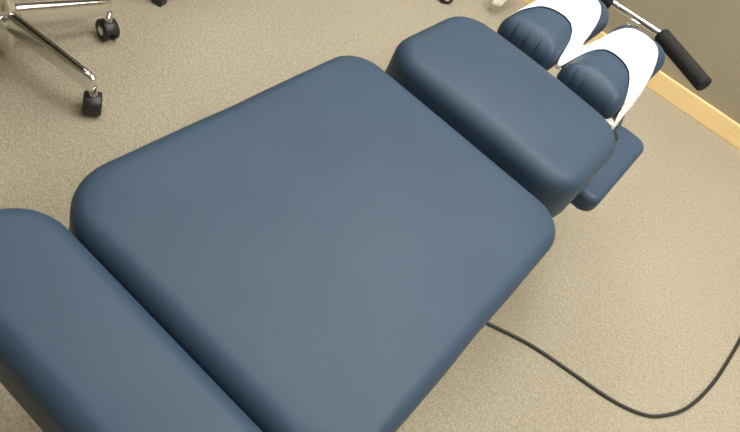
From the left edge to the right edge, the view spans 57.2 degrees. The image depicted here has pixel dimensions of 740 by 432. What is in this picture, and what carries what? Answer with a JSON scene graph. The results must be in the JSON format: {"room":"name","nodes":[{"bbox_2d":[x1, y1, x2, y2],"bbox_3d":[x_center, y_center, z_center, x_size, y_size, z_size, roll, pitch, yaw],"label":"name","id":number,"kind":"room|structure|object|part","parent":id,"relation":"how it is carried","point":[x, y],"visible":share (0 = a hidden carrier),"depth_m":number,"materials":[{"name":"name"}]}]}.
{"room":"examination room","nodes":[
{"label":"examination room","id":0,"kind":"room"},
{"bbox_2d":[0,0,739,431],"bbox_3d":[-0.582,0.483,1.127,5.400,0.100,5.207,37,46,8],"label":"floor","id":1,"kind":"structure","parent":0,"point":[637,293],"depth_m":1.84,"materials":[{"name":"beige carpet"}]},
{"bbox_2d":[0,0,119,115],"bbox_3d":[-0.725,-0.698,1.317,0.595,0.970,0.544,42,47,12],"label":"swivel chair","id":2,"kind":"object","parent":1,"relation":"on","point":[16,19],"visible":1,"depth_m":1.59,"materials":[{"name":"silver metal"}]},
{"bbox_3d":[-0.879,-0.359,1.480,0.027,0.067,0.242,22,46,-7],"label":"leg","id":3,"kind":"part","parent":2,"relation":"part of","materials":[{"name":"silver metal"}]},
{"bbox_3d":[-0.734,-0.380,1.569,0.242,0.067,0.027,34,46,4],"label":"leg","id":4,"kind":"part","parent":2,"relation":"part of","materials":[{"name":"silver metal"}]},
{"bbox_3d":[-0.753,-0.509,1.669,0.242,0.067,0.027,-26,67,-39],"label":"leg","id":5,"kind":"part","parent":2,"relation":"part of","materials":[{"name":"silver metal"}]},
{"bbox_2d":[82,86,102,115],"bbox_3d":[-0.658,-0.277,1.611,0.068,0.083,0.066,42,47,12],"label":"caster wheel","id":6,"kind":"object","parent":2,"relation":"attached to","point":[92,102],"depth_m":1.60,"materials":[{"name":"black plastic"}]},
{"bbox_2d":[95,11,119,40],"bbox_3d":[-0.690,-0.503,1.788,0.064,0.083,0.048,42,47,12],"label":"caster wheel","id":7,"kind":"object","parent":2,"relation":"attached to","point":[107,27],"depth_m":1.78,"materials":[{"name":"black plastic"}]},
{"bbox_2d":[151,0,166,6],"bbox_3d":[-0.583,-1.018,1.945,0.460,0.562,0.460,36,46,6],"label":"side table","id":8,"kind":"object","parent":1,"relation":"on","point":[159,3],"visible":1,"depth_m":1.97,"materials":[{"name":"black plastic"}]},
{"bbox_2d":[0,0,711,431],"bbox_3d":[0.092,0.008,1.367,0.520,0.601,1.612,42,47,12],"label":"table","id":9,"kind":"object","parent":1,"relation":"on","point":[317,250],"visible":0.88,"depth_m":0.86,"materials":[{"name":"blue leather"}]},
{"bbox_2d":[0,208,261,431],"bbox_3d":[-0.263,0.180,0.708,0.498,0.092,0.143,42,47,12],"label":"cushion","id":10,"kind":"object","parent":9,"relation":"on","point":[85,346],"depth_m":0.69,"materials":[{"name":"blue leather"}]},
{"bbox_2d":[69,56,554,431],"bbox_3d":[-0.039,0.011,0.959,0.485,0.094,0.604,42,47,12],"label":"cushion","id":11,"kind":"object","parent":9,"relation":"on","point":[321,245],"depth_m":0.86,"materials":[{"name":"blue leather"}]},
{"bbox_2d":[385,16,614,217],"bbox_3d":[0.250,-0.205,1.284,0.425,0.114,0.295,42,47,12],"label":"cushion","id":12,"kind":"object","parent":9,"relation":"on","point":[510,108],"depth_m":1.20,"materials":[{"name":"blue leather"}]},
{"bbox_2d":[497,0,608,69],"bbox_3d":[0.440,-0.453,1.565,0.147,0.074,0.369,42,47,12],"label":"cushion","id":13,"kind":"object","parent":9,"relation":"on","point":[542,33],"depth_m":1.45,"materials":[{"name":"blue leather"}]},
{"bbox_2d":[510,0,657,129],"bbox_3d":[0.492,-0.379,1.545,0.334,0.108,0.292,42,47,12],"label":"paper","id":14,"kind":"object","parent":9,"relation":"on","point":[639,53],"visible":0.98,"depth_m":1.51,"materials":[{"name":"white paper"}]},
{"bbox_2d":[571,126,643,210],"bbox_3d":[0.499,-0.108,1.449,0.088,0.047,0.315,42,47,12],"label":"cushion","id":15,"kind":"object","parent":9,"relation":"on","point":[628,147],"depth_m":1.41,"materials":[{"name":"blue leather"}]},
{"bbox_2d":[556,25,664,118],"bbox_3d":[0.561,-0.344,1.531,0.147,0.074,0.369,42,47,12],"label":"cushion","id":16,"kind":"object","parent":9,"relation":"on","point":[599,77],"depth_m":1.42,"materials":[{"name":"blue leather"}]},
{"bbox_3d":[0.518,-0.169,1.482,0.037,0.043,0.034,42,47,12],"label":"knob","id":17,"kind":"part","parent":9,"relation":"part of","materials":[{"name":"black plastic"}]},
{"bbox_3d":[0.506,-0.266,1.504,0.136,0.008,0.140,42,47,12],"label":"cushion plate","id":18,"kind":"part","parent":9,"relation":"part of","materials":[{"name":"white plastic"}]},
{"bbox_3d":[0.601,-0.238,1.607,0.018,0.022,0.180,30,46,0],"label":"release rod","id":19,"kind":"part","parent":9,"relation":"part of","materials":[{"name":"grey metal"}]},
{"bbox_2d":[441,0,506,6],"bbox_3d":[0.637,-1.490,2.090,0.574,1.771,0.445,19,46,-10],"label":"model","id":20,"kind":"object","parent":1,"relation":"on","point":[499,3],"visible":1,"depth_m":2.61},
{"bbox_2d":[441,0,452,3],"bbox_3d":[0.295,-0.842,2.555,0.064,0.081,0.064,42,47,12],"label":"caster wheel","id":21,"kind":"object","parent":20,"relation":"attached to","point":[443,1],"depth_m":2.56,"materials":[{"name":"black plastic"}]},
{"bbox_2d":[486,322,739,417],"bbox_3d":[1.022,0.258,2.017,1.730,0.009,0.431,-12,58,-33],"label":"power cable","id":22,"kind":"object","parent":1,"relation":"on","point":[524,341],"visible":0.83,"depth_m":1.66,"materials":[{"name":"rubber"}]},
{"bbox_2d":[603,0,739,123],"bbox_3d":[1.195,-1.674,1.900,5.400,2.650,0.100,37,46,8],"label":"wall","id":23,"kind":"structure","parent":0,"point":[709,30],"depth_m":2.57,"materials":[{"name":"beige paint"}]},
{"bbox_2d":[521,0,739,149],"bbox_3d":[0.723,-0.861,2.778,5.198,0.080,0.016,37,46,8],"label":"baseboard","id":24,"kind":"structure","parent":23,"relation":"attached to","point":[716,121],"depth_m":2.68,"materials":[{"name":"brown wood"}]}
]}

